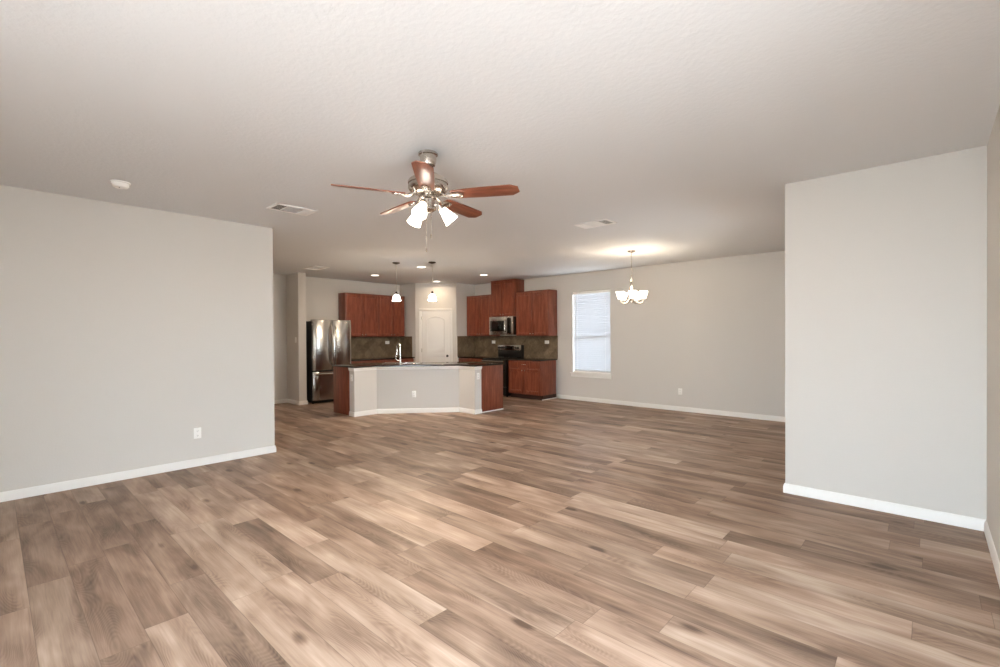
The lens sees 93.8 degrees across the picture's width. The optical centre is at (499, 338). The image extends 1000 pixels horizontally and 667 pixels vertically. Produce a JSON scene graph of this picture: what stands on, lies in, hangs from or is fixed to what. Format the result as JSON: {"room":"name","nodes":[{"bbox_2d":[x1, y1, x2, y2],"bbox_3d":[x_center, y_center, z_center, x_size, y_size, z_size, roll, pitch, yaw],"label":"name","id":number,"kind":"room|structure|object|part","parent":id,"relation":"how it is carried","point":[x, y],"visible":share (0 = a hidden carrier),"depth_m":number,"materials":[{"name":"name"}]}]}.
{"room":"empty living room","nodes":[
{"label":"empty living room","id":0,"kind":"room"},
{"bbox_2d":[0,185,274,491],"bbox_3d":[-5.599,0.037,5.778,4.236,2.740,3.749,0,1,43],"label":"wall","id":1,"kind":"structure","parent":0,"point":[126,331],"depth_m":4.67,"materials":[{"name":"paint"}]},
{"bbox_2d":[0,445,275,501],"bbox_3d":[-5.582,1.365,5.788,4.250,0.083,3.763,0,1,43],"label":"baseboard","id":2,"kind":"structure","parent":1,"relation":"attached to","point":[112,477],"depth_m":4.67,"materials":[{"name":"white paint"}]},
{"bbox_2d":[194,427,200,438],"bbox_3d":[-3.316,1.036,5.129,0.009,0.118,0.072,0,1,43],"label":"wall outlet","id":3,"kind":"object","parent":1,"relation":"attached to","point":[197,431],"visible":1,"depth_m":5.12,"materials":[{"name":"white plastic"}]},
{"bbox_2d":[286,272,306,400],"bbox_3d":[-4.308,0.001,9.896,0.574,2.740,0.165,0,1,43],"label":"wall","id":4,"kind":"structure","parent":0,"point":[295,282],"depth_m":9.75,"materials":[{"name":"paint"}]},
{"bbox_2d":[273,274,399,399],"bbox_3d":[-3.828,-0.009,10.933,0.120,2.740,6.484,0,1,43],"label":"wall","id":5,"kind":"structure","parent":0,"point":[321,293],"depth_m":10.43,"materials":[{"name":"paint"}]},
{"bbox_2d":[274,399,307,404],"bbox_3d":[-4.950,1.338,9.187,0.588,0.083,2.130,0,1,43],"label":"baseboard","id":6,"kind":"structure","parent":5,"relation":"attached to","point":[295,402],"depth_m":9.84,"materials":[{"name":"white paint"}]},
{"bbox_2d":[338,292,377,336],"bbox_3d":[-3.343,-0.552,11.114,0.351,1.016,0.883,0,1,43],"label":"upper cabinet","id":7,"kind":"object","parent":5,"relation":"attached to","point":[361,309],"visible":0.9,"depth_m":10.98,"materials":[{"name":"brown wood"}]},
{"bbox_3d":[-3.382,-0.539,10.872,0.020,0.970,0.437,0,1,43],"label":"door","id":8,"kind":"part","parent":7,"relation":"part of","materials":[{"name":"brown wood"}]},
{"bbox_3d":[-3.086,-0.543,11.194,0.020,0.970,0.382,0,1,43],"label":"door","id":9,"kind":"part","parent":7,"relation":"part of","materials":[{"name":"brown wood"}]},
{"bbox_2d":[351,336,411,357],"bbox_3d":[-3.009,0.210,11.346,0.530,0.515,1.775,0,1,43],"label":"backsplash","id":10,"kind":"structure","parent":5,"relation":"attached to","point":[361,347],"depth_m":11.71,"materials":[{"name":"tile"}]},
{"bbox_2d":[378,295,404,336],"bbox_3d":[-2.785,-0.559,11.722,0.351,1.016,0.783,0,1,43],"label":"upper cabinet","id":11,"kind":"object","parent":5,"relation":"attached to","point":[391,315],"visible":0.86,"depth_m":11.59,"materials":[{"name":"brown wood"}]},
{"bbox_3d":[-2.813,-0.546,11.493,0.020,0.970,0.372,0,1,43],"label":"door","id":12,"kind":"part","parent":11,"relation":"part of","materials":[{"name":"brown wood"}]},
{"bbox_3d":[-2.551,-0.550,11.778,0.020,0.970,0.347,0,1,43],"label":"door","id":13,"kind":"part","parent":11,"relation":"part of","materials":[{"name":"brown wood"}]},
{"bbox_2d":[349,369,481,411],"bbox_3d":[-1.516,0.964,8.531,2.343,0.800,0.476,0,0,-5],"label":"wall","id":14,"kind":"structure","parent":0,"point":[434,388],"depth_m":8.57,"materials":[{"name":"paint"}]},
{"bbox_2d":[348,366,481,370],"bbox_3d":[-1.518,0.536,8.512,2.374,0.055,0.507,0,0,-5],"label":"trim","id":15,"kind":"structure","parent":14,"relation":"on","point":[404,367],"depth_m":8.54,"materials":[{"name":"white paint"}]},
{"bbox_2d":[349,407,481,416],"bbox_3d":[-1.506,1.323,8.441,2.362,0.083,0.330,0,0,-5],"label":"baseboard","id":16,"kind":"structure","parent":14,"relation":"attached to","point":[454,409],"depth_m":8.55,"materials":[{"name":"white paint"}]},
{"bbox_2d":[400,283,474,361],"bbox_3d":[-1.622,-0.030,12.027,1.954,2.740,0.550,0,0,-2],"label":"wall","id":17,"kind":"structure","parent":0,"point":[416,295],"depth_m":11.77,"materials":[{"name":"paint"}]},
{"bbox_2d":[419,308,452,361],"bbox_3d":[-1.609,0.294,11.712,0.831,2.096,0.088,0,0,-2],"label":"door","id":18,"kind":"structure","parent":17,"relation":"in","point":[435,325],"depth_m":11.73,"materials":[{"name":"white paint"}]},
{"bbox_2d":[457,336,557,358],"bbox_3d":[0.110,0.193,11.134,2.643,0.515,0.628,0,1,43],"label":"backsplash","id":19,"kind":"structure","parent":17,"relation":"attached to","point":[534,346],"depth_m":11.50,"materials":[{"name":"tile"}]},
{"bbox_2d":[0,0,999,284],"bbox_3d":[-1.206,-1.400,5.968,10.694,0.080,10.233,0,1,43],"label":"ceiling","id":20,"kind":"structure","parent":0,"point":[684,125],"depth_m":2.78,"materials":[{"name":"paint"}]},
{"bbox_2d":[110,180,130,188],"bbox_3d":[-3.239,-1.308,3.991,0.140,0.052,0.140,0,1,43],"label":"smoke detector","id":21,"kind":"object","parent":20,"relation":"attached to","point":[120,184],"visible":1,"depth_m":3.96,"materials":[{"name":"white plastic"}]},
{"bbox_2d":[266,203,317,215],"bbox_3d":[-2.162,-1.340,4.869,0.265,0.015,0.420,0,1,43],"label":"ceiling vent","id":22,"kind":"object","parent":20,"relation":"in","point":[277,206],"visible":1,"depth_m":4.85,"materials":[{"name":"white metal"}]},
{"bbox_2d":[303,266,329,269],"bbox_3d":[-3.550,-1.361,9.031,0.500,0.015,0.300,0,1,43],"label":"ceiling vent","id":23,"kind":"object","parent":20,"relation":"in","point":[311,267],"visible":1,"depth_m":8.98,"materials":[{"name":"white metal"}]},
{"bbox_2d":[392,262,400,300],"bbox_3d":[-1.874,-1.028,8.458,0.152,0.692,0.151,0,1,43],"label":"pendant lamp","id":24,"kind":"object","parent":20,"relation":"hanging from","point":[396,297],"visible":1,"depth_m":8.43,"materials":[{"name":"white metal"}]},
{"bbox_3d":[-1.873,-0.739,8.460,0.152,0.114,0.151,0,1,43],"label":"lamp shade","id":25,"kind":"part","parent":24,"relation":"part of","materials":[{"name":"white glass"}]},
{"bbox_2d":[331,149,519,251],"bbox_3d":[-0.535,-0.986,3.433,1.261,0.720,1.280,0,1,43],"label":"ceiling fan","id":26,"kind":"object","parent":20,"relation":"hanging from","point":[426,184],"visible":1,"depth_m":3.33,"materials":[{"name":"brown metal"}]},
{"bbox_3d":[-0.907,-1.031,3.227,0.493,0.008,0.134,-1,13,-23],"label":"blade","id":27,"kind":"part","parent":26,"relation":"part of","materials":[{"name":"brown wood"}]},
{"bbox_3d":[-0.799,-1.035,3.711,0.134,0.008,0.493,-18,12,-40],"label":"blade","id":28,"kind":"part","parent":26,"relation":"part of","materials":[{"name":"brown wood"}]},
{"bbox_3d":[-0.677,-1.038,3.325,0.186,0.053,0.069,-1,13,-23],"label":"blade arm","id":29,"kind":"part","parent":26,"relation":"part of","materials":[{"name":"silver metal"}]},
{"bbox_3d":[-0.629,-0.895,3.496,0.132,0.135,0.108,0,1,43],"label":"lamp shade","id":30,"kind":"part","parent":26,"relation":"part of","materials":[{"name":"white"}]},
{"bbox_3d":[-0.635,-1.040,3.523,0.069,0.053,0.186,-18,12,-40],"label":"blade arm","id":31,"kind":"part","parent":26,"relation":"part of","materials":[{"name":"silver metal"}]},
{"bbox_3d":[-0.547,-0.894,3.244,0.112,0.135,0.128,0,1,43],"label":"lamp shade","id":32,"kind":"part","parent":26,"relation":"part of","materials":[{"name":"white glass"}]},
{"bbox_3d":[-0.480,-1.032,2.975,0.134,0.008,0.493,13,-1,-5],"label":"blade","id":33,"kind":"part","parent":26,"relation":"part of","materials":[{"name":"brown wood"}]},
{"bbox_3d":[-0.502,-1.039,3.224,0.069,0.053,0.186,13,-1,-5],"label":"blade arm","id":34,"kind":"part","parent":26,"relation":"part of","materials":[{"name":"silver metal"}]},
{"bbox_3d":[-0.536,-0.776,3.401,0.011,0.300,0.011,0,0,20],"label":"pull chain","id":35,"kind":"part","parent":26,"relation":"part of","materials":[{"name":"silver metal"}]},
{"bbox_3d":[-0.440,-0.955,3.421,0.093,0.072,0.053,0,0,-17],"label":"lamp arm","id":36,"kind":"part","parent":26,"relation":"part of","materials":[{"name":"silver metal"}]},
{"bbox_3d":[-0.434,-1.042,3.543,0.069,0.053,0.186,-15,-7,30],"label":"blade arm","id":37,"kind":"part","parent":26,"relation":"part of","materials":[{"name":"silver metal"}]},
{"bbox_3d":[-0.371,-0.896,3.437,0.112,0.135,0.128,0,1,43],"label":"lamp shade","id":38,"kind":"part","parent":26,"relation":"part of","materials":[{"name":"white glass"}]},
{"bbox_3d":[-0.352,-1.041,3.359,0.186,0.053,0.069,0,-13,13],"label":"blade arm","id":39,"kind":"part","parent":26,"relation":"part of","materials":[{"name":"silver metal"}]},
{"bbox_3d":[-0.306,-1.038,3.758,0.134,0.008,0.493,-15,-7,30],"label":"blade","id":40,"kind":"part","parent":26,"relation":"part of","materials":[{"name":"brown wood"}]},
{"bbox_3d":[-0.109,-1.036,3.303,0.493,0.008,0.134,0,-13,13],"label":"blade","id":41,"kind":"part","parent":26,"relation":"part of","materials":[{"name":"brown wood"}]},
{"bbox_2d":[428,261,436,300],"bbox_3d":[-1.219,-1.031,8.414,0.152,0.692,0.151,0,1,43],"label":"pendant lamp","id":42,"kind":"object","parent":20,"relation":"hanging from","point":[432,297],"visible":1,"depth_m":8.38,"materials":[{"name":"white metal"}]},
{"bbox_3d":[-1.218,-0.742,8.416,0.152,0.114,0.151,0,1,43],"label":"lamp shade","id":43,"kind":"part","parent":42,"relation":"part of","materials":[{"name":"white glass"}]},
{"bbox_2d":[574,219,616,228],"bbox_3d":[1.137,-1.364,5.575,0.440,0.015,0.260,0,1,43],"label":"ceiling vent","id":44,"kind":"object","parent":20,"relation":"in","point":[602,222],"visible":1,"depth_m":5.55,"materials":[{"name":"white metal"}]},
{"bbox_2d":[616,250,647,303],"bbox_3d":[2.094,-0.969,7.415,0.483,0.842,0.473,0,1,43],"label":"chandelier","id":45,"kind":"object","parent":20,"relation":"hanging from","point":[621,295],"visible":1,"depth_m":7.36,"materials":[{"name":"white glass"}]},
{"bbox_3d":[1.900,-0.681,7.385,0.132,0.115,0.132,0,1,43],"label":"lamp shade","id":46,"kind":"part","parent":45,"relation":"part of","materials":[{"name":"white glass"}]},
{"bbox_3d":[2.049,-0.681,7.227,0.132,0.115,0.132,0,1,43],"label":"lamp shade","id":47,"kind":"part","parent":45,"relation":"part of","materials":[{"name":"white glass"}]},
{"bbox_3d":[2.217,-0.684,7.537,0.132,0.115,0.132,0,1,43],"label":"lamp shade","id":48,"kind":"part","parent":45,"relation":"part of","materials":[{"name":"white glass"}]},
{"bbox_3d":[2.246,-0.682,7.321,0.132,0.115,0.132,0,1,43],"label":"lamp shade","id":49,"kind":"part","parent":45,"relation":"part of","materials":[{"name":"white glass"}]},
{"bbox_2d":[0,395,999,666],"bbox_3d":[-1.190,1.410,5.988,10.694,0.060,10.233,0,1,43],"label":"floor","id":50,"kind":"structure","parent":0,"point":[556,532],"depth_m":2.99,"materials":[{"name":"brown wood"}]},
{"bbox_2d":[306,319,350,403],"bbox_3d":[-3.804,0.481,10.235,0.819,1.768,0.872,0,1,43],"label":"refrigerator","id":51,"kind":"object","parent":50,"relation":"on","point":[328,342],"visible":0.73,"depth_m":9.88,"materials":[{"name":"silver metal"}]},
{"bbox_3d":[-3.741,0.136,9.878,0.094,1.062,0.432,0,1,43],"label":"door","id":52,"kind":"part","parent":51,"relation":"part of","materials":[{"name":"silver metal"}]},
{"bbox_3d":[-3.588,0.992,10.045,0.095,0.597,0.870,0,1,43],"label":"freezer drawer","id":53,"kind":"part","parent":51,"relation":"part of","materials":[{"name":"silver metal"}]},
{"bbox_3d":[-3.575,0.136,9.961,0.093,0.841,0.026,0,1,43],"label":"handle","id":54,"kind":"part","parent":51,"relation":"part of","materials":[{"name":"silver metal"}]},
{"bbox_3d":[-3.514,0.135,10.028,0.093,0.841,0.026,0,1,43],"label":"handle","id":55,"kind":"part","parent":51,"relation":"part of","materials":[{"name":"silver metal"}]},
{"bbox_3d":[-3.445,0.132,10.201,0.094,1.062,0.432,0,1,43],"label":"door","id":56,"kind":"part","parent":51,"relation":"part of","materials":[{"name":"silver metal"}]},
{"bbox_2d":[351,360,383,363],"bbox_3d":[-3.246,0.929,10.989,0.603,0.855,0.875,0,1,43],"label":"base cabinet","id":57,"kind":"object","parent":50,"relation":"on","point":[366,361],"visible":0.06,"depth_m":10.84,"materials":[{"name":"brown wood"}]},
{"bbox_2d":[351,356,414,360],"bbox_3d":[-2.967,0.483,11.307,0.616,0.030,1.770,0,1,43],"label":"countertop","id":58,"kind":"structure","parent":57,"relation":"on","point":[397,357],"depth_m":11.09,"materials":[{"name":"stone"}]},
{"bbox_2d":[384,358,413,361],"bbox_3d":[-2.655,0.921,11.634,0.603,0.855,0.875,0,1,43],"label":"base cabinet","id":59,"kind":"object","parent":50,"relation":"on","point":[406,359],"visible":0.05,"depth_m":11.51,"materials":[{"name":"brown wood"}]},
{"bbox_2d":[333,365,503,414],"bbox_3d":[-1.525,0.934,8.899,3.180,0.855,0.955,0,0,-5],"label":"base cabinet","id":60,"kind":"object","parent":50,"relation":"on","point":[491,376],"visible":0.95,"depth_m":8.64,"materials":[{"name":"brown wood"}]},
{"bbox_3d":[-2.882,0.942,8.527,0.597,0.851,0.014,0,1,43],"label":"panel","id":61,"kind":"part","parent":60,"relation":"part of","materials":[{"name":"brown wood"}]},
{"bbox_2d":[331,362,504,367],"bbox_3d":[-1.523,0.492,8.820,3.242,0.030,1.131,0,0,-6],"label":"countertop","id":62,"kind":"structure","parent":60,"relation":"on","point":[471,364],"depth_m":8.63,"materials":[{"name":"stone"}]},
{"bbox_2d":[395,343,401,363],"bbox_3d":[-1.917,0.280,8.862,0.123,0.398,0.172,0,0,-6],"label":"faucet","id":63,"kind":"object","parent":62,"relation":"on","point":[399,360],"visible":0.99,"depth_m":8.80,"materials":[{"name":"silver metal"}]},
{"bbox_3d":[-1.923,0.234,8.870,0.036,0.308,0.176,-1,1,-39],"label":"spout","id":64,"kind":"part","parent":63,"relation":"part of","materials":[{"name":"silver metal"}]},
{"bbox_2d":[381,362,421,363],"bbox_3d":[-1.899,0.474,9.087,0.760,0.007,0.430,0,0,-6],"label":"sink","id":65,"kind":"object","parent":62,"relation":"in","point":[384,362],"visible":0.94,"depth_m":8.98,"materials":[{"name":"silver metal"}]},
{"bbox_3d":[-0.149,0.925,8.745,0.014,0.851,0.597,0,1,43],"label":"panel","id":66,"kind":"part","parent":60,"relation":"part of","materials":[{"name":"brown wood"}]},
{"bbox_2d":[459,358,481,361],"bbox_3d":[-0.538,0.908,11.713,0.895,0.855,0.603,0,1,43],"label":"base cabinet","id":67,"kind":"object","parent":50,"relation":"on","point":[460,359],"visible":0.06,"depth_m":11.54,"materials":[{"name":"brown wood"}]},
{"bbox_2d":[458,356,496,358],"bbox_3d":[-0.528,0.466,11.712,0.892,0.030,0.616,0,1,43],"label":"countertop","id":68,"kind":"structure","parent":67,"relation":"on","point":[475,357],"depth_m":11.72,"materials":[{"name":"stone"}]},
{"bbox_2d":[481,345,523,396],"bbox_3d":[0.053,0.745,11.115,0.765,1.182,0.703,0,1,43],"label":"range","id":69,"kind":"object","parent":50,"relation":"on","point":[504,351],"visible":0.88,"depth_m":11.07,"materials":[{"name":"black metal"}]},
{"bbox_3d":[-0.131,0.790,10.916,0.750,0.627,0.045,0,1,43],"label":"oven door","id":70,"kind":"part","parent":69,"relation":"part of","materials":[{"name":"black glass"}]},
{"bbox_2d":[482,357,520,358],"bbox_3d":[0.067,0.455,11.131,0.762,0.018,0.615,0,1,43],"label":"cooktop","id":71,"kind":"object","parent":69,"relation":"in","point":[482,357],"depth_m":11.06,"materials":[{"name":"black glass"}]},
{"bbox_3d":[-0.126,1.201,10.921,0.750,0.175,0.040,0,1,43],"label":"storage drawer","id":72,"kind":"part","parent":69,"relation":"part of","materials":[{"name":"black metal"}]},
{"bbox_2d":[508,360,556,400],"bbox_3d":[0.718,0.909,10.571,0.942,0.855,0.617,0,1,43],"label":"base cabinet","id":73,"kind":"object","parent":50,"relation":"on","point":[536,380],"visible":0.98,"depth_m":10.32,"materials":[{"name":"brown wood"}]},
{"bbox_3d":[0.363,0.944,10.537,0.445,0.540,0.020,0,1,43],"label":"door","id":74,"kind":"part","parent":73,"relation":"part of","materials":[{"name":"brown wood"}]},
{"bbox_3d":[0.532,0.577,10.377,0.910,0.143,0.020,0,1,43],"label":"drawer","id":75,"kind":"part","parent":73,"relation":"part of","materials":[{"name":"brown wood"}]},
{"bbox_2d":[507,357,556,360],"bbox_3d":[0.723,0.466,10.565,0.963,0.030,0.616,0,1,43],"label":"countertop","id":76,"kind":"structure","parent":73,"relation":"on","point":[524,358],"depth_m":10.40,"materials":[{"name":"stone"}]},
{"bbox_3d":[0.706,0.944,10.222,0.445,0.540,0.020,0,1,43],"label":"door","id":77,"kind":"part","parent":73,"relation":"part of","materials":[{"name":"brown wood"}]},
{"bbox_2d":[475,251,784,416],"bbox_3d":[1.814,-0.037,10.097,9.327,2.740,0.150,0,1,43],"label":"wall","id":78,"kind":"structure","parent":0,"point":[713,330],"depth_m":8.48,"materials":[{"name":"paint"}]},
{"bbox_2d":[467,294,500,335],"bbox_3d":[-0.438,-0.574,11.808,0.893,1.016,0.361,0,1,43],"label":"upper cabinet","id":79,"kind":"object","parent":78,"relation":"attached to","point":[478,307],"visible":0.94,"depth_m":11.70,"materials":[{"name":"brown wood"}]},
{"bbox_3d":[-0.690,-0.561,11.850,0.427,0.970,0.020,0,1,43],"label":"door","id":80,"kind":"part","parent":79,"relation":"part of","materials":[{"name":"brown wood"}]},
{"bbox_3d":[-0.364,-0.561,11.551,0.402,0.970,0.020,0,1,43],"label":"door","id":81,"kind":"part","parent":79,"relation":"part of","materials":[{"name":"brown wood"}]},
{"bbox_2d":[491,279,523,316],"bbox_3d":[0.163,-0.960,11.232,0.778,0.866,0.391,0,1,43],"label":"upper cabinet","id":82,"kind":"object","parent":78,"relation":"attached to","point":[503,292],"visible":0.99,"depth_m":11.07,"materials":[{"name":"brown wood"}]},
{"bbox_3d":[-0.084,-0.948,11.248,0.357,0.820,0.020,0,1,43],"label":"door","id":83,"kind":"part","parent":82,"relation":"part of","materials":[{"name":"brown wood"}]},
{"bbox_2d":[489,316,515,334],"bbox_3d":[0.138,-0.305,11.206,0.758,0.430,0.475,0,1,43],"label":"microwave","id":84,"kind":"object","parent":82,"relation":"attached to","point":[506,325],"visible":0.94,"depth_m":11.03,"materials":[{"name":"silver metal"}]},
{"bbox_3d":[-0.039,-0.303,11.148,0.574,0.430,0.030,0,1,43],"label":"door","id":85,"kind":"part","parent":84,"relation":"part of","materials":[{"name":"silver metal"}]},
{"bbox_3d":[0.242,-0.303,10.891,0.180,0.430,0.028,0,1,43],"label":"control panel","id":86,"kind":"part","parent":84,"relation":"part of","materials":[{"name":"black plastic"}]},
{"bbox_3d":[0.200,-0.948,10.988,0.357,0.820,0.020,0,1,43],"label":"door","id":87,"kind":"part","parent":82,"relation":"part of","materials":[{"name":"brown wood"}]},
{"bbox_2d":[516,289,556,335],"bbox_3d":[0.810,-0.573,10.664,0.953,1.016,0.361,0,1,43],"label":"upper cabinet","id":88,"kind":"object","parent":78,"relation":"attached to","point":[536,311],"visible":1,"depth_m":10.47,"materials":[{"name":"brown wood"}]},
{"bbox_3d":[0.547,-0.561,10.716,0.459,0.970,0.020,0,1,43],"label":"door","id":89,"kind":"part","parent":88,"relation":"part of","materials":[{"name":"brown wood"}]},
{"bbox_3d":[0.895,-0.561,10.396,0.430,0.970,0.020,0,1,43],"label":"door","id":90,"kind":"part","parent":88,"relation":"part of","materials":[{"name":"brown wood"}]},
{"bbox_2d":[570,372,611,378],"bbox_3d":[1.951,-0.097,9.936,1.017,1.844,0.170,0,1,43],"label":"window sill","id":91,"kind":"structure","parent":78,"relation":"attached to","point":[574,374],"depth_m":9.87,"materials":[{"name":"white paint"}]},
{"bbox_2d":[573,289,610,373],"bbox_3d":[1.946,-0.142,9.923,0.915,1.744,0.076,0,1,43],"label":"window blind","id":92,"kind":"object","parent":78,"relation":"attached to","point":[592,346],"visible":1,"depth_m":9.92,"materials":[{"name":"white plastic"}]},
{"bbox_3d":[1.956,0.716,9.935,0.907,0.026,0.040,0,1,43],"label":"rail","id":93,"kind":"part","parent":92,"relation":"part of","materials":[{"name":"white plastic"}]},
{"bbox_2d":[557,394,784,421],"bbox_3d":[3.196,1.293,8.735,5.207,0.083,0.014,0,1,43],"label":"baseboard","id":94,"kind":"structure","parent":78,"relation":"attached to","point":[628,403],"depth_m":8.61,"materials":[{"name":"white paint"}]},
{"bbox_2d":[785,145,986,519],"bbox_3d":[3.078,0.000,3.741,1.366,2.740,0.120,0,1,43],"label":"wall","id":95,"kind":"structure","parent":0,"point":[886,265],"depth_m":3.67,"materials":[{"name":"paint"}]},
{"bbox_2d":[987,105,999,560],"bbox_3d":[1.369,0.030,0.955,0.120,2.740,6.297,0,1,43],"label":"wall","id":96,"kind":"structure","parent":0,"point":[993,146],"depth_m":2.98,"materials":[{"name":"paint"}]},
{"bbox_2d":[783,483,999,586],"bbox_3d":[3.269,1.325,4.050,1.260,0.083,6.823,0,1,43],"label":"baseboard","id":97,"kind":"structure","parent":96,"relation":"attached to","point":[979,524],"depth_m":3.61,"materials":[{"name":"white paint"}]}
]}

